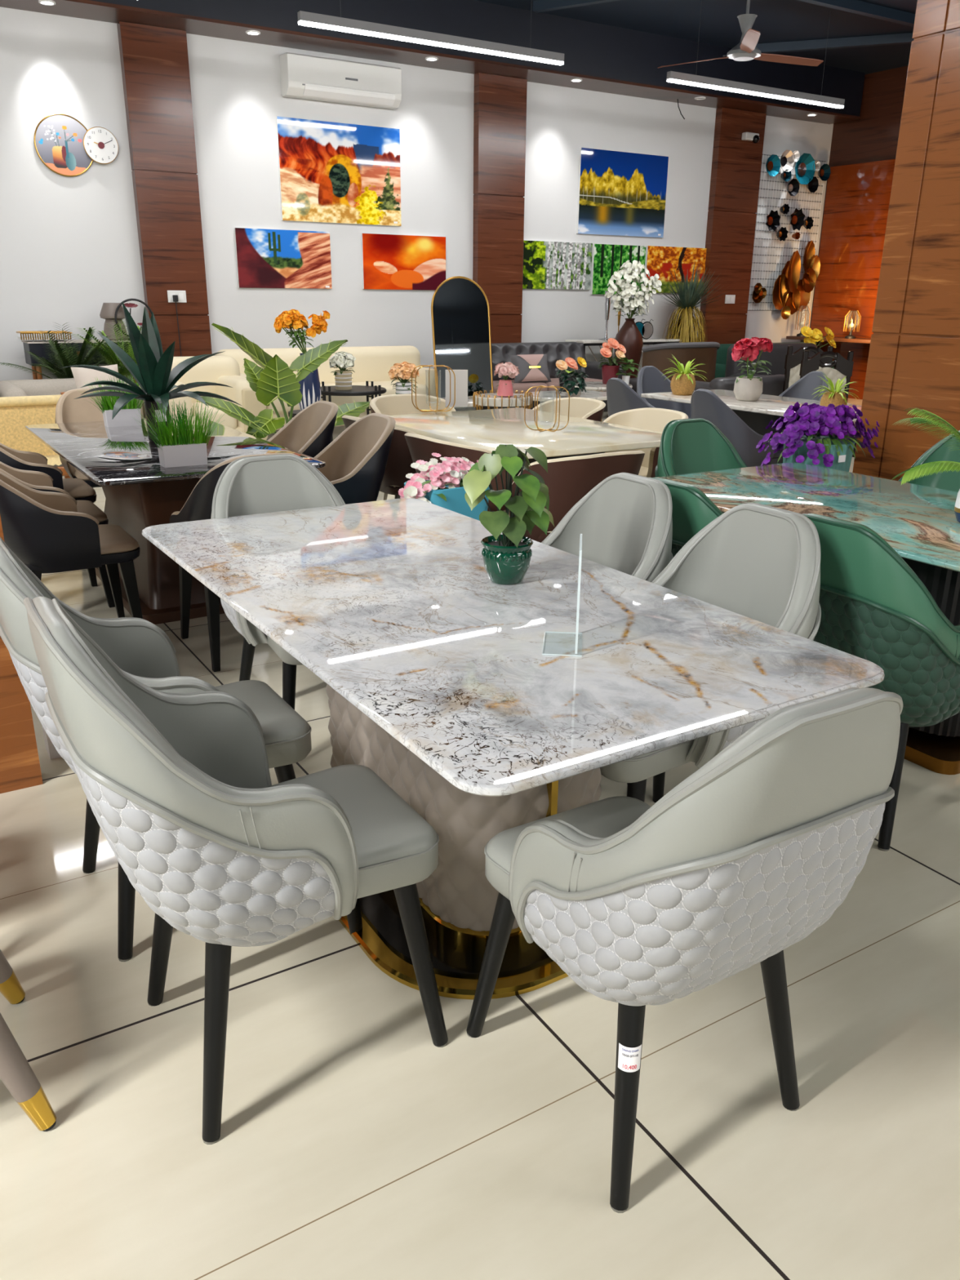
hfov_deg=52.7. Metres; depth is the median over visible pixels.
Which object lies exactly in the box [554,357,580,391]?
flower pot
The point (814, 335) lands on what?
flowers
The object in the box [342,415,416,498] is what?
dining chair
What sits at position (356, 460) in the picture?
dining chair
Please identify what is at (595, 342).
console table
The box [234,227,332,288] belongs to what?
wall picture
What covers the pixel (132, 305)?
flower
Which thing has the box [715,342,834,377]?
sofa
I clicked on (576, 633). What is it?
sign holder
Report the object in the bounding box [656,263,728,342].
yucca plant
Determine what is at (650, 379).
dining chair
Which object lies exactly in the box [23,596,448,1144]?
dining chair
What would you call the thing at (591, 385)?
coffee table
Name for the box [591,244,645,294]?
wall picture
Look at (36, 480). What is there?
dining chair
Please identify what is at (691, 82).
diffuser
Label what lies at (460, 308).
floor mirror
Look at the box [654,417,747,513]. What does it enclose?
dining chair
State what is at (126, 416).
grass planter
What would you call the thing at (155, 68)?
wood wall panel
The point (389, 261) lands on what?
wall picture
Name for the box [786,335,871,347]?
ledge
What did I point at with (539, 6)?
trim
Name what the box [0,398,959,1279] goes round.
floor
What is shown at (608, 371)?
flower pot
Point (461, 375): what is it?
sign card
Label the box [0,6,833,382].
wall
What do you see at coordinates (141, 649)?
dining chair
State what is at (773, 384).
sofa
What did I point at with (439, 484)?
flower planter
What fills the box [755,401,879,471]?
flower planter
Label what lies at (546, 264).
wall picture
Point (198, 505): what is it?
dining chair
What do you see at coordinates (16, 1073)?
dining chair
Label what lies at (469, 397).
coffee table
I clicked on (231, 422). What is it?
seat cushion
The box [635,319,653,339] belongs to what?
sculpture
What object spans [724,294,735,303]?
wall socket
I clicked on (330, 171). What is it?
wall picture
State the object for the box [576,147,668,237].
wall picture
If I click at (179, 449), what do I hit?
grass planter
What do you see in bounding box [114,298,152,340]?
ornament
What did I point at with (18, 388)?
sofa
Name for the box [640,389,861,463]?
dining table
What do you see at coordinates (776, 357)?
sofa
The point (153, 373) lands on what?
agave plant
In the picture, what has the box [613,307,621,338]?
candlestick
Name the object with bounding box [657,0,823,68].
ceiling fan
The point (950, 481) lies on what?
dining chair
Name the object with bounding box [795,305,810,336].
table lamp
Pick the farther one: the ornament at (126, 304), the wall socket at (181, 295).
the wall socket at (181, 295)
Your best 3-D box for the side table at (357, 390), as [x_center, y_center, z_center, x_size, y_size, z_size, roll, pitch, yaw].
[-1.374,-2.387,10.240,0.780,0.620,0.780,-11,23,-30]
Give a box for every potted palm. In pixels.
[0,322,124,378]
[73,319,142,386]
[891,408,959,522]
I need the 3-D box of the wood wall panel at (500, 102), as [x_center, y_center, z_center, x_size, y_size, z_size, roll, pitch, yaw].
[0.239,-5.028,12.608,0.700,4.040,0.120,-11,23,-30]
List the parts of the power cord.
cord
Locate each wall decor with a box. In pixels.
[765,149,830,195]
[765,204,813,241]
[772,240,820,319]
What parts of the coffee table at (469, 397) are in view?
leg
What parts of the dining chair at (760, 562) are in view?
leg, seat, leg, backrest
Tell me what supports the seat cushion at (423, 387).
on the sofa at (371, 363)
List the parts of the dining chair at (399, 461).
backrest, seat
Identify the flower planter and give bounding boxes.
[398,453,489,520]
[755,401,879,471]
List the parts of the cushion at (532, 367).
mauve panel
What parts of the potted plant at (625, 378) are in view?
pot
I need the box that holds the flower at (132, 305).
[124,302,137,307]
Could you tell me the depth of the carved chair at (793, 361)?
10.91 m
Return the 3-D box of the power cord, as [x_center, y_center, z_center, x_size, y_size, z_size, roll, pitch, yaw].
[-3.340,-3.192,10.819,0.050,1.235,0.040,-11,23,-30]
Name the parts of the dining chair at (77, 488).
backrest, seat, seat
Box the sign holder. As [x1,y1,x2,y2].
[542,533,582,657]
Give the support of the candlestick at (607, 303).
on the console table at (595, 342)
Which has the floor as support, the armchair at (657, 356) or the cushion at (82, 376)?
the armchair at (657, 356)
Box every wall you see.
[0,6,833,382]
[809,65,908,328]
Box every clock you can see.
[33,113,118,177]
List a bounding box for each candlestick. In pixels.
[598,290,610,340]
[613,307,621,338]
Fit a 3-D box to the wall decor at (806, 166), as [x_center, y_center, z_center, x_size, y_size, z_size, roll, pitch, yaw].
[4.810,-7.087,14.756,1.414,0.624,0.100,-11,23,-30]
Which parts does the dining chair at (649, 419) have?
seat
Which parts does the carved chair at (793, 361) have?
post, post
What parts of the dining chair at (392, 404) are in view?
leg, backrest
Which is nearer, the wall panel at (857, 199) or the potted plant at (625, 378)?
the potted plant at (625, 378)
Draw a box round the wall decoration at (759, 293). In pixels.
[751,283,766,302]
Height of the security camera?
0.135 m
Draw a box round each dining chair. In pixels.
[0,442,96,502]
[0,461,115,607]
[0,471,142,618]
[0,537,311,961]
[0,949,56,1131]
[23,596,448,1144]
[55,387,129,488]
[169,453,302,671]
[210,453,345,709]
[267,400,338,457]
[313,413,395,504]
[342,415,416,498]
[369,393,455,500]
[404,432,513,511]
[466,687,902,1213]
[503,450,644,542]
[532,396,605,421]
[541,472,673,785]
[600,502,821,802]
[603,408,688,477]
[606,377,652,417]
[636,365,690,418]
[649,477,722,556]
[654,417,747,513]
[690,388,782,466]
[778,371,828,400]
[802,513,959,851]
[898,430,959,492]
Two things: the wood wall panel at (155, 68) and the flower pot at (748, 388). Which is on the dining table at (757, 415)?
the flower pot at (748, 388)
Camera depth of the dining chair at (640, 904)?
1.48 m
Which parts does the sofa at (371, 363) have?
backrest, arm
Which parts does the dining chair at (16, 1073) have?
leg, leg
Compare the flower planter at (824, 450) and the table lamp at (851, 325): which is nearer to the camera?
the flower planter at (824, 450)
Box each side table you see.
[320,381,386,441]
[472,390,533,409]
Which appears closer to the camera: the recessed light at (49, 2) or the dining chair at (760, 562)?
the dining chair at (760, 562)
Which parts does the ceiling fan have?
blade, rod, blade, blade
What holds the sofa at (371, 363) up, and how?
on the floor
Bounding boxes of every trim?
[0,0,860,124]
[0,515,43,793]
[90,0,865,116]
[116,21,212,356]
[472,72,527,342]
[533,0,619,13]
[698,106,766,343]
[755,32,914,53]
[797,0,915,26]
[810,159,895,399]
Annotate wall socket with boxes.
[167,290,186,302]
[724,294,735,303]
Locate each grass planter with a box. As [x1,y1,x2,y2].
[78,375,143,426]
[135,400,226,467]
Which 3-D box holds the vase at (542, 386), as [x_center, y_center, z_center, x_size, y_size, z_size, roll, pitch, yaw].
[0.388,-1.342,5.625,0.226,0.250,0.261,11,22,28]
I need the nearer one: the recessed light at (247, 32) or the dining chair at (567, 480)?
the dining chair at (567, 480)
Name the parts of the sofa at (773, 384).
arm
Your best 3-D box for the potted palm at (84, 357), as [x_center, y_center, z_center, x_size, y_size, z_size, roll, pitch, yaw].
[-4.011,-2.728,9.628,1.065,0.825,1.117,10,22,25]
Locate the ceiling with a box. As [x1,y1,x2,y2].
[475,0,917,74]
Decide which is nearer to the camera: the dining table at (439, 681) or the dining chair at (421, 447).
the dining table at (439, 681)
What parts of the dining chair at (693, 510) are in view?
backrest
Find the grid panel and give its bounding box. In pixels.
[747,154,826,311]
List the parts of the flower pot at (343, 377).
pot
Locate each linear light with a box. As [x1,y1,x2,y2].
[297,0,564,65]
[666,0,844,108]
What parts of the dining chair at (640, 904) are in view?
leg, seat, leg, backrest, leg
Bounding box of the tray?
[16,330,72,342]
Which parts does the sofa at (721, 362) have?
arm, backrest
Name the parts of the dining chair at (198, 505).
leg, leg, backrest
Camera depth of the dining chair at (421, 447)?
4.88 m
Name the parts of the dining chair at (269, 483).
leg, seat, leg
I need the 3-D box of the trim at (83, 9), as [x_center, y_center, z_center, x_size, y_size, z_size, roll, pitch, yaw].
[-4.175,-5.982,9.098,22.800,0.030,0.580,-11,23,-30]
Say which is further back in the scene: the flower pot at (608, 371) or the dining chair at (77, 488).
the flower pot at (608, 371)
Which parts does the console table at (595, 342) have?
rail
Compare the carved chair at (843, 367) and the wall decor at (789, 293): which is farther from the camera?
the wall decor at (789, 293)
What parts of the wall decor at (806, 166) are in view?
dish, dish, dish, dish, dish, dish, dish, dish, dish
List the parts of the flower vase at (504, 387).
pot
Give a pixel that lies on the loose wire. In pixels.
(677, 99)
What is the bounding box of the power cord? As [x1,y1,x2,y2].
[172,294,182,356]
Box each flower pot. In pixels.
[328,351,355,390]
[387,361,419,394]
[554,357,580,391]
[598,337,626,384]
[731,337,773,401]
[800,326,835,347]
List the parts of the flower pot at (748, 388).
pot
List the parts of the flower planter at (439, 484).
pot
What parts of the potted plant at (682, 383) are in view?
woven pot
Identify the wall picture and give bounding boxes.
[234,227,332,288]
[275,115,401,226]
[360,233,445,289]
[522,240,592,289]
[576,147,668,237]
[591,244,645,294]
[644,245,706,293]
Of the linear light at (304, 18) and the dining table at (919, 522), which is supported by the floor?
the dining table at (919, 522)
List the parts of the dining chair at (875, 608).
backrest, leg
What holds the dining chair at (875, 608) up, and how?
on the floor
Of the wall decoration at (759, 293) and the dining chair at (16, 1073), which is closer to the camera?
the dining chair at (16, 1073)
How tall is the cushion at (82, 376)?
0.394 m
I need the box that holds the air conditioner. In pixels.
[279,52,401,109]
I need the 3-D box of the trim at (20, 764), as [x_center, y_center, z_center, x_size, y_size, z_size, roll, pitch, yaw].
[-1.900,-1.638,2.111,1.140,4.640,0.090,-11,23,-30]
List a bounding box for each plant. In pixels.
[61,301,241,441]
[194,323,369,438]
[462,444,554,585]
[558,356,588,397]
[613,357,639,384]
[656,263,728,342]
[663,355,705,395]
[812,373,858,407]
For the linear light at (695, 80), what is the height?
0.968 m
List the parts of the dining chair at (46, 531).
leg, backrest, seat, leg, seat, leg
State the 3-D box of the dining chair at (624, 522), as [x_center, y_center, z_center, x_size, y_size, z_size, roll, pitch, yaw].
[0.229,-0.013,3.088,0.678,0.963,0.548,-11,23,-30]
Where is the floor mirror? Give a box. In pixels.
[431,275,493,411]
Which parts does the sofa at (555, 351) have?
backrest, arm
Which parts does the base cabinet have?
leg, leg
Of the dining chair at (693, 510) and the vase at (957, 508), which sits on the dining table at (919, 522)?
the vase at (957, 508)
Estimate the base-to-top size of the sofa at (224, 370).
0.924 m
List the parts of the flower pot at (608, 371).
pot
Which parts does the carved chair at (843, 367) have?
post, post, leg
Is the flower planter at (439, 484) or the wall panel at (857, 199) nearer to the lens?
the flower planter at (439, 484)
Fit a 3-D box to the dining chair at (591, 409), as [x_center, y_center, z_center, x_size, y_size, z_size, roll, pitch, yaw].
[0.509,-1.258,6.800,0.630,0.827,0.620,-11,23,-30]
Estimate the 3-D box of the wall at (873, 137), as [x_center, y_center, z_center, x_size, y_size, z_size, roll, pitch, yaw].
[10.408,-3.684,8.199,0.200,4.660,18.800,-11,23,-30]
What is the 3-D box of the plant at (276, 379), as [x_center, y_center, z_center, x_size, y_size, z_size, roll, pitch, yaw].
[-1.441,-1.726,7.393,1.224,1.279,1.184,-2,20,-6]
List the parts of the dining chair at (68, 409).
seat, seat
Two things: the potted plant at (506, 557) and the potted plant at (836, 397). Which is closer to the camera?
the potted plant at (506, 557)
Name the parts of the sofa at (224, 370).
arm, backrest, arm, arm panel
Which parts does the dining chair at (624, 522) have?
backrest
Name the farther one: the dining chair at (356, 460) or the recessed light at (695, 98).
the recessed light at (695, 98)
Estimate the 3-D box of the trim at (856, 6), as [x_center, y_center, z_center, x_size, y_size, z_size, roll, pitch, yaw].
[2.011,-6.685,9.622,11.200,0.100,0.090,-11,23,-30]
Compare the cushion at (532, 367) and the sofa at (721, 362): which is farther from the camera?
the sofa at (721, 362)
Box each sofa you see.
[0,377,143,418]
[0,391,71,478]
[138,355,267,440]
[214,345,435,430]
[433,342,626,412]
[693,374,784,395]
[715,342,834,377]
[724,342,817,377]
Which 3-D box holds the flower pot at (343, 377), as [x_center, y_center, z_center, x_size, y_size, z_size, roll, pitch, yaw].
[-1.409,-2.777,9.993,0.275,0.380,0.292,-11,23,-30]
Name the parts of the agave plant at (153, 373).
pot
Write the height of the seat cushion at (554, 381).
0.190 m
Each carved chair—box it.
[782,346,833,391]
[799,350,857,457]
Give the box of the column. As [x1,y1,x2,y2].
[852,0,959,480]
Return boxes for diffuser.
[297,20,564,65]
[666,78,843,108]
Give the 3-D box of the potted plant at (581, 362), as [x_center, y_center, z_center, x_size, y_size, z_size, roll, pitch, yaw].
[0.987,-2.784,10.267,0.301,0.413,0.302,-11,23,-30]
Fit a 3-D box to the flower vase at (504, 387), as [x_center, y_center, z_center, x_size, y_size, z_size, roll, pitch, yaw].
[0.256,-2.448,9.102,0.236,0.315,0.234,-2,20,-7]
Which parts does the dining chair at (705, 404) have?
backrest, seat, seat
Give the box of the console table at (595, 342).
[564,337,681,365]
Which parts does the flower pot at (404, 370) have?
pot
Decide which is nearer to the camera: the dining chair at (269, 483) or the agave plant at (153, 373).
the dining chair at (269, 483)
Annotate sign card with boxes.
[445,369,467,406]
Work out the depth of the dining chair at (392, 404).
6.96 m
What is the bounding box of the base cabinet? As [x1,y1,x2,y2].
[21,338,136,382]
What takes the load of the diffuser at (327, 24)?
attached to the linear light at (304, 18)
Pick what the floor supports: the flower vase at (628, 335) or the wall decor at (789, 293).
the flower vase at (628, 335)
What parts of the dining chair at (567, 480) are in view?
seat, backrest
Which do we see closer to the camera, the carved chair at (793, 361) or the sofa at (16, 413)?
the sofa at (16, 413)
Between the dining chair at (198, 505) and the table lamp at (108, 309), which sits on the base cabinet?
the table lamp at (108, 309)
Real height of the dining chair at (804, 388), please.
0.912 m
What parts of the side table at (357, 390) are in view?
leg, leg, leg, leg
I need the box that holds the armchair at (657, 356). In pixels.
[629,342,719,392]
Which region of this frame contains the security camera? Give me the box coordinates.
[741,132,759,143]
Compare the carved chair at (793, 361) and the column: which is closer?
the column
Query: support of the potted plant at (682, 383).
on the dining table at (757, 415)
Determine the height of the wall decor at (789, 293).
1.180 m
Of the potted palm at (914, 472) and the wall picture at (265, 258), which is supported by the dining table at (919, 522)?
the potted palm at (914, 472)
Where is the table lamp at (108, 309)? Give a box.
[99,302,128,340]
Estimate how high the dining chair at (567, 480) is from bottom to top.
0.827 m
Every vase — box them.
[273,309,330,410]
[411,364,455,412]
[493,361,519,396]
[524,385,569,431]
[604,259,662,378]
[954,488,959,522]
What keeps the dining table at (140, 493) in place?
on the floor
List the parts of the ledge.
leg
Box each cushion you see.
[71,364,119,391]
[191,402,236,429]
[266,381,428,414]
[493,379,547,393]
[509,354,551,382]
[540,377,606,391]
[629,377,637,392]
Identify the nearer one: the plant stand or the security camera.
the plant stand
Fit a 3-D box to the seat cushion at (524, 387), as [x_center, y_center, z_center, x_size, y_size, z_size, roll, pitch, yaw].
[0.286,-3.118,12.043,0.975,0.190,0.620,-11,23,-30]
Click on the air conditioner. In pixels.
(305, 77)
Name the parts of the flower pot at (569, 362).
pot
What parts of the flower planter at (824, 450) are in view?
pot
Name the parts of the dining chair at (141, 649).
leg, backrest, leg, seat, leg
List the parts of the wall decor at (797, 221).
dish, dish, dish, dish, dish, dish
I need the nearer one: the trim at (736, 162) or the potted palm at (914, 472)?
the potted palm at (914, 472)
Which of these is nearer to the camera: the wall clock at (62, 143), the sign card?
the sign card
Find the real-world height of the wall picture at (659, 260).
0.630 m
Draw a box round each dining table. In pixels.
[25,416,325,624]
[142,497,884,999]
[389,407,662,542]
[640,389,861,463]
[657,462,959,774]
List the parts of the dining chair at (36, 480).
backrest, seat, leg, seat, leg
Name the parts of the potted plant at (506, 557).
pot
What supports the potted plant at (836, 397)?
on the dining table at (757, 415)
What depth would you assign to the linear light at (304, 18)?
8.89 m
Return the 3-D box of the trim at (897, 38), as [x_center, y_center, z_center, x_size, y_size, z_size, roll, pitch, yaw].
[5.458,-7.559,12.177,4.342,0.100,0.092,7,21,19]
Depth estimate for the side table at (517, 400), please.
9.04 m
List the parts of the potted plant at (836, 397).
woven pot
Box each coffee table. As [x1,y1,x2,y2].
[440,395,506,409]
[521,390,607,401]
[574,381,632,422]
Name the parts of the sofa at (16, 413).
rail, woven seat, rail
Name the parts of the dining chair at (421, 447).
backrest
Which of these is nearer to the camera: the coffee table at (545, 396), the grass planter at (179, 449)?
the grass planter at (179, 449)
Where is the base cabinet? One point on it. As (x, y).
(37, 347)
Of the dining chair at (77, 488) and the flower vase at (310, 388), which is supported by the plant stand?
the flower vase at (310, 388)
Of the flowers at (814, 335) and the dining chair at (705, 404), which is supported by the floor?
the dining chair at (705, 404)
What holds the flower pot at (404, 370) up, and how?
on the coffee table at (469, 397)
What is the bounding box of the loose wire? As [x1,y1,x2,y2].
[677,98,684,119]
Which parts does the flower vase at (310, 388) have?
pot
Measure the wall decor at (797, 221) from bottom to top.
0.528 m
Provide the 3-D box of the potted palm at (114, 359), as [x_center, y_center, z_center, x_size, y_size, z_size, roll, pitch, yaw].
[-3.644,-2.838,9.860,1.006,0.784,1.207,-4,20,-12]
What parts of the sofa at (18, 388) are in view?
arm, backrest, arm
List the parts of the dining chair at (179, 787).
leg, backrest, leg, seat, leg, leg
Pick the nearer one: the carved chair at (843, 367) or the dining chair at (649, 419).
the dining chair at (649, 419)
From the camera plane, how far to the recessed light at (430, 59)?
11.03 m
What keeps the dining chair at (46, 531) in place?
on the floor
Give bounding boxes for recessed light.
[38,0,55,5]
[245,30,260,35]
[425,57,438,61]
[570,78,582,81]
[694,97,706,99]
[806,113,817,115]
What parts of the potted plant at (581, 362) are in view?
pot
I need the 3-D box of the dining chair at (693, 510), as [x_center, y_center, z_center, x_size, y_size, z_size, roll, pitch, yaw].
[0.881,-0.121,3.437,0.678,0.943,0.548,-11,23,-30]
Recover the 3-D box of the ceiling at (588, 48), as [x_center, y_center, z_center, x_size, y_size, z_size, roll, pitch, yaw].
[-4.177,-6.273,9.004,22.800,0.580,0.560,-11,23,-30]
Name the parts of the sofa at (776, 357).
arm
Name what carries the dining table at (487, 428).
on the floor
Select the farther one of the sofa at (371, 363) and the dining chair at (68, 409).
the sofa at (371, 363)
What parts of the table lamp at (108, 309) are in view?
lamp shade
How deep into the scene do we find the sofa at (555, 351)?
12.53 m
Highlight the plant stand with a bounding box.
[288,409,301,417]
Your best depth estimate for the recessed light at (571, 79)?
12.04 m
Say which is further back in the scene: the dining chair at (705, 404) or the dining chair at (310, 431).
the dining chair at (705, 404)

